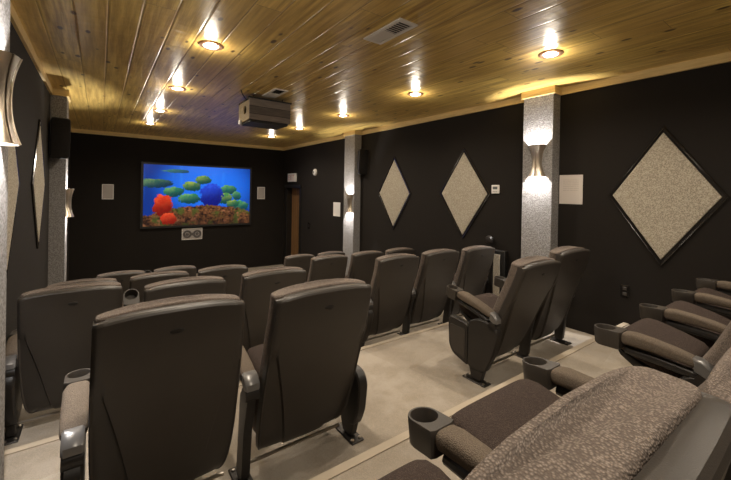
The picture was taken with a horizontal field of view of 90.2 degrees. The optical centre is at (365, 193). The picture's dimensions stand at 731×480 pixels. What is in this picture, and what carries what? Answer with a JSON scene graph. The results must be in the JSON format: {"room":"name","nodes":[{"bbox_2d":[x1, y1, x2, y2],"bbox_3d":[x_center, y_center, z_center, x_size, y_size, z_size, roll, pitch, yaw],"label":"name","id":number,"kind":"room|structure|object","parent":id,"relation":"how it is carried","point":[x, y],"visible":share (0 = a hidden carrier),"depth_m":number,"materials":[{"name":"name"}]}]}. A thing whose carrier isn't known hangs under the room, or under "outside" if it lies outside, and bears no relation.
{"room":"auditorium","nodes":[
{"label":"auditorium","id":0,"kind":"room"},
{"bbox_2d":[6,21,70,341],"bbox_3d":[-2.894,0.471,2.977,0.120,3.530,11.846,1,0,-36],"label":"wall","id":1,"kind":"structure","parent":0,"point":[28,265],"depth_m":3.20,"materials":[{"name":"black paint"}]},
{"bbox_2d":[0,0,9,479],"bbox_3d":[-1.695,0.449,1.569,0.160,3.430,0.353,1,0,-36],"label":"pilaster","id":2,"kind":"object","parent":1,"relation":"attached to","point":[4,4],"depth_m":1.70,"materials":[{"name":"grey fabric"}]},
{"bbox_2d":[0,49,22,145],"bbox_3d":[-1.516,-0.393,1.549,0.084,0.374,0.216,1,0,-36],"label":"wall sconce","id":3,"kind":"object","parent":2,"relation":"attached to","point":[10,63],"visible":1,"depth_m":1.51,"materials":[{"name":"silver metal"}]},
{"bbox_2d":[7,146,19,273],"bbox_3d":[-2.413,-0.073,2.448,0.018,1.325,0.905,1,0,-36],"label":"acoustic panel","id":4,"kind":"object","parent":1,"relation":"attached to","point":[13,172],"visible":0.35,"depth_m":2.56,"materials":[{"name":"beige fabric"}]},
{"bbox_2d":[10,1,52,94],"bbox_3d":[-2.884,-1.253,3.120,0.022,0.082,3.600,1,0,-36],"label":"trim","id":5,"kind":"structure","parent":1,"relation":"attached to","point":[14,19],"depth_m":3.04,"materials":[{"name":"brown wood"}]},
{"bbox_2d":[31,119,44,248],"bbox_3d":[-3.343,-0.095,3.725,0.018,1.325,0.905,1,0,-36],"label":"acoustic panel","id":6,"kind":"object","parent":1,"relation":"attached to","point":[37,178],"visible":1,"depth_m":3.65,"materials":[{"name":"beige fabric"}]},
{"bbox_2d":[48,95,68,284],"bbox_3d":[-4.026,0.394,4.772,0.160,3.430,0.370,1,0,-36],"label":"pilaster","id":7,"kind":"object","parent":1,"relation":"attached to","point":[59,105],"visible":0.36,"depth_m":4.62,"materials":[{"name":"grey fabric"}]},
{"bbox_2d":[49,117,70,158],"bbox_3d":[-3.822,-0.689,4.537,0.215,0.504,0.200,9,5,40],"label":"speaker","id":8,"kind":"object","parent":7,"relation":"attached to","point":[60,128],"visible":1,"depth_m":4.46},
{"bbox_2d":[66,189,73,216],"bbox_3d":[-3.910,0.126,4.825,0.084,0.374,0.216,1,0,-36],"label":"wall sconce","id":9,"kind":"object","parent":7,"relation":"attached to","point":[69,192],"visible":0.99,"depth_m":4.78,"materials":[{"name":"silver metal"}]},
{"bbox_2d":[53,88,66,96],"bbox_3d":[-3.872,-1.277,4.613,0.138,0.082,0.022,1,0,-36],"label":"trim","id":10,"kind":"structure","parent":1,"relation":"attached to","point":[59,92],"depth_m":4.61,"materials":[{"name":"brown wood"}]},
{"bbox_2d":[69,132,283,280],"bbox_3d":[-4.359,0.421,9.162,5.029,3.530,0.120,1,0,-36],"label":"wall","id":11,"kind":"structure","parent":0,"point":[106,235],"depth_m":8.52,"materials":[{"name":"black paint"}]},
{"bbox_2d":[102,184,113,198],"bbox_3d":[-5.718,-0.034,8.081,0.215,0.335,0.016,1,0,-36],"label":"wall speaker","id":12,"kind":"object","parent":11,"relation":"attached to","point":[107,189],"visible":1,"depth_m":8.08,"materials":[{"name":"white plastic"}]},
{"bbox_2d":[72,128,282,150],"bbox_3d":[-4.287,-1.302,9.098,4.745,0.082,0.022,1,0,-36],"label":"trim","id":13,"kind":"structure","parent":11,"relation":"attached to","point":[73,129],"depth_m":8.77,"materials":[{"name":"brown wood"}]},
{"bbox_2d":[182,228,201,239],"bbox_3d":[-4.328,1.014,9.100,0.470,0.285,0.032,1,0,-36],"label":"wall speaker","id":14,"kind":"object","parent":11,"relation":"attached to","point":[187,233],"visible":1,"depth_m":9.09,"materials":[{"name":"white plastic"}]},
{"bbox_2d":[140,162,251,228],"bbox_3d":[-4.163,0.061,9.184,2.570,1.550,0.066,1,0,-36],"label":"screen","id":15,"kind":"object","parent":11,"relation":"attached to","point":[173,195],"visible":1,"depth_m":9.07,"materials":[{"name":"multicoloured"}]},
{"bbox_2d":[257,187,264,198],"bbox_3d":[-2.904,-0.007,10.130,0.215,0.335,0.016,1,0,-36],"label":"wall speaker","id":16,"kind":"object","parent":11,"relation":"attached to","point":[260,190],"visible":1,"depth_m":10.12,"materials":[{"name":"white plastic"}]},
{"bbox_2d":[258,188,263,198],"bbox_3d":[-2.905,-0.007,10.131,0.187,0.307,0.011,1,0,-36],"label":"grille","id":17,"kind":"object","parent":16,"relation":"attached to","point":[260,190],"depth_m":10.13,"materials":[{"name":"beige"}]},
{"bbox_2d":[4,310,463,450],"bbox_3d":[-0.548,1.974,3.894,5.029,0.642,1.300,1,0,-36],"label":"platform","id":18,"kind":"object","parent":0,"point":[46,427],"depth_m":2.60,"materials":[{"name":"carpet"}]},
{"bbox_2d":[4,282,122,445],"bbox_3d":[-2.146,1.121,2.613,0.654,1.017,0.637,1,0,-36],"label":"seat","id":19,"kind":"object","parent":18,"relation":"on","point":[51,340],"visible":0.71,"depth_m":2.41,"materials":[{"name":"brown fabric"}]},
{"bbox_2d":[123,276,225,306],"bbox_3d":[-1.492,1.132,2.826,0.652,1.017,0.602,1,0,-36],"label":"seat","id":20,"kind":"object","parent":18,"relation":"on","point":[195,285],"visible":0.25,"depth_m":2.65,"materials":[{"name":"brown fabric"}]},
{"bbox_2d":[4,317,465,455],"bbox_3d":[-0.149,1.481,3.358,4.789,0.036,0.047,1,0,-36],"label":"trim","id":21,"kind":"structure","parent":18,"relation":"attached to","point":[54,438],"depth_m":2.15,"materials":[{"name":"beige"}]},
{"bbox_2d":[239,266,305,351],"bbox_3d":[-0.914,1.141,3.268,0.745,1.017,0.633,1,0,-36],"label":"seat","id":22,"kind":"object","parent":18,"relation":"on","point":[257,286],"visible":0.32,"depth_m":3.01,"materials":[{"name":"brown fabric"}]},
{"bbox_2d":[361,253,418,346],"bbox_3d":[0.157,1.157,4.047,0.654,1.017,0.634,1,0,-36],"label":"seat","id":23,"kind":"object","parent":18,"relation":"on","point":[394,275],"visible":0.73,"depth_m":3.87,"materials":[{"name":"brown fabric"}]},
{"bbox_2d":[397,249,458,334],"bbox_3d":[0.693,1.165,4.440,0.654,1.017,0.643,1,0,-36],"label":"seat","id":24,"kind":"object","parent":18,"relation":"on","point":[437,267],"visible":0.82,"depth_m":4.25,"materials":[{"name":"brown fabric"}]},
{"bbox_2d":[438,245,494,323],"bbox_3d":[1.282,1.174,4.807,0.745,1.017,0.633,1,0,-36],"label":"seat","id":25,"kind":"object","parent":18,"relation":"on","point":[471,275],"visible":0.61,"depth_m":4.58,"materials":[{"name":"brown fabric"}]},
{"bbox_2d":[196,264,283,275],"bbox_3d":[-3.068,2.144,7.352,5.029,0.186,4.614,1,0,-36],"label":"floor","id":26,"kind":"structure","parent":0,"point":[279,265],"depth_m":10.03,"materials":[{"name":"carpet"}]},
{"bbox_2d":[97,270,144,293],"bbox_3d":[-3.429,1.545,5.008,0.654,1.017,0.634,1,0,-36],"label":"seat","id":27,"kind":"object","parent":26,"relation":"on","point":[123,277],"visible":0.14,"depth_m":4.82,"materials":[{"name":"brown fabric"}]},
{"bbox_2d":[145,265,196,276],"bbox_3d":[-2.866,1.553,5.410,0.776,1.017,0.646,1,0,-36],"label":"seat","id":28,"kind":"object","parent":26,"relation":"on","point":[191,270],"visible":0.11,"depth_m":5.23,"materials":[{"name":"brown fabric"}]},
{"bbox_2d":[283,254,314,280],"bbox_3d":[-1.335,1.577,6.532,0.654,1.017,0.634,1,0,-36],"label":"seat","id":29,"kind":"object","parent":26,"relation":"on","point":[303,261],"visible":0.2,"depth_m":6.32,"materials":[{"name":"brown fabric"}]},
{"bbox_2d":[318,251,345,275],"bbox_3d":[-0.779,1.585,6.938,0.745,1.017,0.633,1,0,-36],"label":"seat","id":30,"kind":"object","parent":26,"relation":"on","point":[327,252],"visible":0.1,"depth_m":6.73,"materials":[{"name":"brown fabric"}]},
{"bbox_2d":[4,325,594,479],"bbox_3d":[0.245,1.896,2.808,5.029,0.836,1.387,1,0,-36],"label":"floor","id":31,"kind":"structure","parent":0,"point":[422,369],"depth_m":2.59,"materials":[{"name":"carpet"}]},
{"bbox_2d":[59,294,244,479],"bbox_3d":[-0.959,0.947,1.645,0.654,1.028,0.600,1,0,-36],"label":"seat","id":32,"kind":"object","parent":31,"relation":"on","point":[156,399],"visible":1,"depth_m":1.47,"materials":[{"name":"brown fabric"}]},
{"bbox_2d":[228,278,371,479],"bbox_3d":[-0.365,0.961,2.049,0.749,1.017,0.636,1,0,-36],"label":"seat","id":33,"kind":"object","parent":31,"relation":"on","point":[306,374],"visible":0.95,"depth_m":1.85,"materials":[{"name":"brown fabric"}]},
{"bbox_2d":[492,249,507,295],"bbox_3d":[1.743,1.120,4.742,0.083,0.754,0.185,1,0,-36],"label":"speaker","id":34,"kind":"object","parent":31,"relation":"on","point":[500,260],"visible":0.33,"depth_m":4.70,"materials":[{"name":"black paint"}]},
{"bbox_2d":[446,256,560,387],"bbox_3d":[1.129,0.994,3.028,0.651,0.997,0.691,1,0,-36],"label":"seat","id":35,"kind":"object","parent":31,"relation":"on","point":[494,325],"visible":1,"depth_m":2.86,"materials":[{"name":"brown fabric"}]},
{"bbox_2d":[494,246,589,358],"bbox_3d":[1.718,0.995,3.520,0.745,1.014,0.636,1,0,-36],"label":"seat","id":36,"kind":"object","parent":31,"relation":"on","point":[551,317],"visible":0.67,"depth_m":3.33,"materials":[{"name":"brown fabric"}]},
{"bbox_2d":[10,0,730,147],"bbox_3d":[-0.877,-1.313,4.415,5.029,0.100,11.846,1,0,-36],"label":"ceiling","id":37,"kind":"structure","parent":0,"point":[117,61],"depth_m":3.22,"materials":[{"name":"brown wood"}]},
{"bbox_2d":[67,90,70,102],"bbox_3d":[-3.922,-1.278,4.819,0.022,0.082,0.414,1,0,-36],"label":"trim","id":38,"kind":"structure","parent":37,"relation":"attached to","point":[68,92],"depth_m":4.73,"materials":[{"name":"brown wood"}]},
{"bbox_2d":[153,109,166,111],"bbox_3d":[-3.244,-1.301,5.756,0.196,0.019,0.196,1,0,-36],"label":"recessed light","id":39,"kind":"object","parent":37,"relation":"in","point":[156,110],"visible":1,"depth_m":5.71,"materials":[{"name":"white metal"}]},
{"bbox_2d":[168,86,185,90],"bbox_3d":[-2.303,-1.280,4.462,0.196,0.019,0.196,1,0,-36],"label":"recessed light","id":40,"kind":"object","parent":37,"relation":"in","point":[176,88],"visible":1,"depth_m":4.43,"materials":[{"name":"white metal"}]},
{"bbox_2d":[198,40,222,50],"bbox_3d":[-1.320,-1.256,3.112,0.196,0.019,0.196,1,0,-36],"label":"recessed light","id":41,"kind":"object","parent":37,"relation":"in","point":[209,45],"visible":1,"depth_m":3.09,"materials":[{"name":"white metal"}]},
{"bbox_2d":[238,90,291,129],"bbox_3d":[-1.401,-1.096,4.884,0.701,0.363,0.504,1,0,-36],"label":"projector","id":42,"kind":"object","parent":37,"relation":"hanging from","point":[257,112],"visible":1,"depth_m":4.78,"materials":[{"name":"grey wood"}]},
{"bbox_2d":[241,119,287,129],"bbox_3d":[-1.373,-0.929,4.947,0.514,0.030,0.390,1,0,-36],"label":"tray","id":43,"kind":"object","parent":42,"relation":"on","point":[273,124],"depth_m":4.84,"materials":[{"name":"black paint"}]},
{"bbox_2d":[262,88,287,97],"bbox_3d":[-1.148,-1.264,4.610,0.175,0.010,0.440,1,0,-36],"label":"ceiling vent","id":44,"kind":"object","parent":37,"relation":"in","point":[275,92],"visible":1,"depth_m":4.60,"materials":[{"name":"white plastic"}]},
{"bbox_2d":[337,114,348,116],"bbox_3d":[-0.362,-1.250,5.875,0.196,0.019,0.196,1,0,-36],"label":"recessed light","id":45,"kind":"object","parent":37,"relation":"in","point":[338,115],"visible":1,"depth_m":5.84,"materials":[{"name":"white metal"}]},
{"bbox_2d":[344,130,355,136],"bbox_3d":[-0.328,-1.224,7.436,0.022,0.082,0.414,1,0,-36],"label":"trim","id":46,"kind":"structure","parent":37,"relation":"attached to","point":[353,132],"depth_m":7.41,"materials":[{"name":"brown wood"}]},
{"bbox_2d":[363,18,417,44],"bbox_3d":[0.184,-1.233,2.789,0.175,0.010,0.440,1,0,-36],"label":"ceiling vent","id":47,"kind":"object","parent":37,"relation":"in","point":[399,26],"visible":1,"depth_m":2.77,"materials":[{"name":"white plastic"}]},
{"bbox_2d":[408,92,422,96],"bbox_3d":[0.621,-1.227,4.525,0.196,0.019,0.196,1,0,-36],"label":"recessed light","id":48,"kind":"object","parent":37,"relation":"in","point":[413,94],"visible":1,"depth_m":4.50,"materials":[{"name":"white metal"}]},
{"bbox_2d":[521,85,555,99],"bbox_3d":[2.004,-1.170,4.233,0.022,0.082,0.397,1,0,-36],"label":"trim","id":49,"kind":"structure","parent":37,"relation":"attached to","point":[550,89],"depth_m":4.22,"materials":[{"name":"brown wood"}]},
{"bbox_2d":[538,49,562,58],"bbox_3d":[1.609,-1.204,3.167,0.196,0.019,0.196,1,0,-36],"label":"recessed light","id":50,"kind":"object","parent":37,"relation":"in","point":[549,54],"visible":1,"depth_m":3.14,"materials":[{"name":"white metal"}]},
{"bbox_2d":[331,324,631,479],"bbox_3d":[1.604,1.821,0.943,5.029,1.049,3.226,1,0,-36],"label":"platform","id":51,"kind":"object","parent":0,"point":[593,360],"depth_m":1.80,"materials":[{"name":"carpet"}]},
{"bbox_2d":[309,322,627,479],"bbox_3d":[0.671,1.286,2.236,4.789,0.036,0.047,1,0,-36],"label":"trim","id":52,"kind":"structure","parent":51,"relation":"attached to","point":[353,462],"depth_m":1.86,"materials":[{"name":"beige"}]},
{"bbox_2d":[378,366,730,479],"bbox_3d":[0.104,0.766,0.614,0.651,1.008,0.676,1,0,-36],"label":"seat","id":53,"kind":"object","parent":51,"relation":"on","point":[630,422],"visible":1,"depth_m":0.43,"materials":[{"name":"brown fabric"}]},
{"bbox_2d":[408,347,730,479],"bbox_3d":[0.650,0.802,1.027,0.745,0.952,0.815,1,0,-36],"label":"seat","id":54,"kind":"object","parent":51,"relation":"on","point":[466,438],"visible":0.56,"depth_m":1.14,"materials":[{"name":"brown fabric"}]},
{"bbox_2d":[594,318,730,386],"bbox_3d":[1.623,0.795,1.772,0.658,0.997,0.732,1,0,-36],"label":"seat","id":55,"kind":"object","parent":51,"relation":"on","point":[647,342],"visible":0.44,"depth_m":1.73,"materials":[{"name":"brown fabric"}]},
{"bbox_2d":[639,301,730,347],"bbox_3d":[2.136,0.802,2.146,0.658,0.997,0.732,1,0,-36],"label":"seat","id":56,"kind":"object","parent":51,"relation":"on","point":[705,325],"visible":0.34,"depth_m":2.12,"materials":[{"name":"brown fabric"}]},
{"bbox_2d":[671,278,730,319],"bbox_3d":[2.688,0.811,2.545,0.745,0.997,0.711,1,0,-36],"label":"seat","id":57,"kind":"object","parent":51,"relation":"on","point":[706,296],"visible":0.7,"depth_m":2.55,"materials":[{"name":"brown fabric"}]},
{"bbox_2d":[282,62,730,335],"bbox_3d":[1.103,0.532,5.887,0.190,3.530,11.846,1,0,-36],"label":"wall","id":58,"kind":"structure","parent":0,"point":[604,131],"depth_m":4.02,"materials":[{"name":"black paint"}]},
{"bbox_2d":[288,173,296,181],"bbox_3d":[-2.008,-0.430,9.973,0.053,0.230,0.500,1,0,-36],"label":"exit sign","id":59,"kind":"object","parent":58,"relation":"attached to","point":[292,177],"visible":1,"depth_m":9.90,"materials":[{"name":"white plastic"}]},
{"bbox_2d":[284,185,301,258],"bbox_3d":[-1.925,0.947,9.995,0.240,2.360,1.000,1,0,-36],"label":"door","id":60,"kind":"structure","parent":58,"relation":"in","point":[296,189],"depth_m":10.16,"materials":[{"name":"brown wood"}]},
{"bbox_2d":[283,135,344,150],"bbox_3d":[-1.337,-1.249,9.095,0.022,0.082,3.500,1,0,-36],"label":"trim","id":61,"kind":"structure","parent":58,"relation":"attached to","point":[340,136],"depth_m":8.92,"materials":[{"name":"brown wood"}]},
{"bbox_2d":[333,202,339,216],"bbox_3d":[-0.642,0.357,8.123,0.004,0.310,0.290,1,0,-36],"label":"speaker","id":62,"kind":"object","parent":58,"relation":"attached to","point":[336,205],"visible":1,"depth_m":8.13,"materials":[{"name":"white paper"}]},
{"bbox_2d":[343,134,360,275],"bbox_3d":[-0.284,0.451,7.496,0.160,3.430,0.370,1,0,-36],"label":"pilaster","id":63,"kind":"object","parent":58,"relation":"attached to","point":[352,179],"visible":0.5,"depth_m":7.38,"materials":[{"name":"grey fabric"}]},
{"bbox_2d":[346,194,352,212],"bbox_3d":[-0.345,0.200,7.378,0.084,0.374,0.216,1,0,-36],"label":"wall sconce","id":64,"kind":"object","parent":63,"relation":"attached to","point":[349,196],"visible":1,"depth_m":7.35,"materials":[{"name":"silver metal"}]},
{"bbox_2d":[357,149,368,174],"bbox_3d":[-0.070,-0.633,7.270,0.200,0.504,0.215,1,6,-22],"label":"speaker","id":65,"kind":"object","parent":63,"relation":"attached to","point":[362,163],"visible":1,"depth_m":7.17},
{"bbox_2d":[378,156,411,229],"bbox_3d":[0.510,-0.002,6.535,0.018,1.325,0.905,1,0,-36],"label":"acoustic panel","id":66,"kind":"object","parent":58,"relation":"attached to","point":[394,193],"visible":1,"depth_m":6.51,"materials":[{"name":"beige fabric"}]},
{"bbox_2d":[361,97,523,134],"bbox_3d":[0.970,-1.195,5.926,0.022,0.082,3.600,1,0,-36],"label":"trim","id":67,"kind":"structure","parent":58,"relation":"attached to","point":[517,100],"depth_m":5.46,"materials":[{"name":"brown wood"}]},
{"bbox_2d":[440,148,489,238],"bbox_3d":[1.419,0.005,5.285,0.018,1.325,0.905,1,0,-36],"label":"acoustic panel","id":68,"kind":"object","parent":58,"relation":"attached to","point":[464,193],"visible":1,"depth_m":5.26,"materials":[{"name":"beige fabric"}]},
{"bbox_2d":[486,235,493,243],"bbox_3d":[1.666,0.616,4.866,0.100,0.110,0.110,1,0,-36],"label":"wall fitting","id":69,"kind":"object","parent":58,"relation":"attached to","point":[489,239],"visible":1,"depth_m":4.83,"materials":[{"name":"black plastic"}]},
{"bbox_2d":[491,185,499,193],"bbox_3d":[1.732,-0.053,4.853,0.025,0.115,0.115,1,0,-36],"label":"thermostat","id":70,"kind":"object","parent":58,"relation":"attached to","point":[495,188],"visible":1,"depth_m":4.84,"materials":[{"name":"white plastic"}]},
{"bbox_2d":[521,93,560,257],"bbox_3d":[2.047,0.505,4.293,0.160,3.430,0.353,1,0,-36],"label":"pilaster","id":71,"kind":"object","parent":58,"relation":"attached to","point":[540,195],"visible":0.43,"depth_m":4.20,"materials":[{"name":"grey fabric"}]},
{"bbox_2d":[528,144,546,176],"bbox_3d":[1.967,-0.376,4.215,0.084,0.374,0.216,1,0,-36],"label":"wall sconce","id":72,"kind":"object","parent":71,"relation":"attached to","point":[537,150],"visible":1,"depth_m":4.19,"materials":[{"name":"silver metal"}]},
{"bbox_2d":[554,86,561,94],"bbox_3d":[2.179,-1.166,4.129,0.138,0.082,0.022,1,0,-36],"label":"trim","id":73,"kind":"structure","parent":58,"relation":"attached to","point":[558,89],"depth_m":4.12,"materials":[{"name":"brown wood"}]},
{"bbox_2d":[559,175,582,203],"bbox_3d":[2.303,-0.043,4.085,0.004,0.326,0.250,1,0,-36],"label":"wall speaker","id":74,"kind":"object","parent":58,"relation":"attached to","point":[570,186],"visible":1,"depth_m":4.08},
{"bbox_2d":[620,284,628,297],"bbox_3d":[2.599,0.981,3.652,0.011,0.120,0.075,1,0,-36],"label":"power outlet","id":75,"kind":"object","parent":58,"relation":"attached to","point":[624,291],"visible":1,"depth_m":3.65,"materials":[{"name":"black paint"}]},
{"bbox_2d":[560,51,730,95],"bbox_3d":[3.350,-1.139,2.656,0.022,0.082,3.783,1,0,-36],"label":"trim","id":76,"kind":"structure","parent":58,"relation":"attached to","point":[725,57],"depth_m":3.47,"materials":[{"name":"brown wood"}]},
{"bbox_2d":[608,126,729,266],"bbox_3d":[2.781,0.027,3.414,0.018,1.325,0.905,1,0,-36],"label":"acoustic panel","id":77,"kind":"object","parent":58,"relation":"attached to","point":[662,195],"visible":1,"depth_m":3.39,"materials":[{"name":"beige fabric"}]},
{"bbox_3d":[-1.326,2.068,4.961,5.029,0.419,1.339,1,0,-36],"label":"platform","id":78,"kind":"object","parent":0,"visible":0},
{"bbox_2d":[47,278,116,286],"bbox_3d":[-2.862,1.328,3.617,0.654,1.017,0.634,1,0,-36],"label":"seat","id":79,"kind":"object","parent":78,"relation":"on","point":[89,279],"visible":0.1,"depth_m":3.47,"materials":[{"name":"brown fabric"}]},
{"bbox_2d":[129,271,188,302],"bbox_3d":[-2.345,1.335,3.995,0.654,1.017,0.643,1,0,-36],"label":"seat","id":80,"kind":"object","parent":78,"relation":"on","point":[137,282],"visible":0.21,"depth_m":3.73,"materials":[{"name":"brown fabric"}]},
{"bbox_2d":[198,264,247,296],"bbox_3d":[-1.789,1.344,4.399,0.745,1.017,0.633,1,0,-36],"label":"seat","id":81,"kind":"object","parent":78,"relation":"on","point":[232,274],"visible":0.23,"depth_m":4.21,"materials":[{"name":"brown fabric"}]},
{"bbox_2d":[305,254,347,282],"bbox_3d":[-0.686,1.361,5.201,0.654,1.017,0.634,1,0,-36],"label":"seat","id":82,"kind":"object","parent":78,"relation":"on","point":[330,266],"visible":0.33,"depth_m":4.97,"materials":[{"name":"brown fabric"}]},
{"bbox_2d":[345,250,383,284],"bbox_3d":[-0.154,1.369,5.591,0.654,1.017,0.643,1,0,-36],"label":"seat","id":83,"kind":"object","parent":78,"relation":"on","point":[362,263],"visible":0.34,"depth_m":5.34,"materials":[{"name":"brown fabric"}]},
{"bbox_2d":[385,247,414,254],"bbox_3d":[0.403,1.377,5.994,0.745,1.017,0.633,1,0,-36],"label":"seat","id":84,"kind":"object","parent":78,"relation":"on","point":[399,249],"visible":0.11,"depth_m":5.74,"materials":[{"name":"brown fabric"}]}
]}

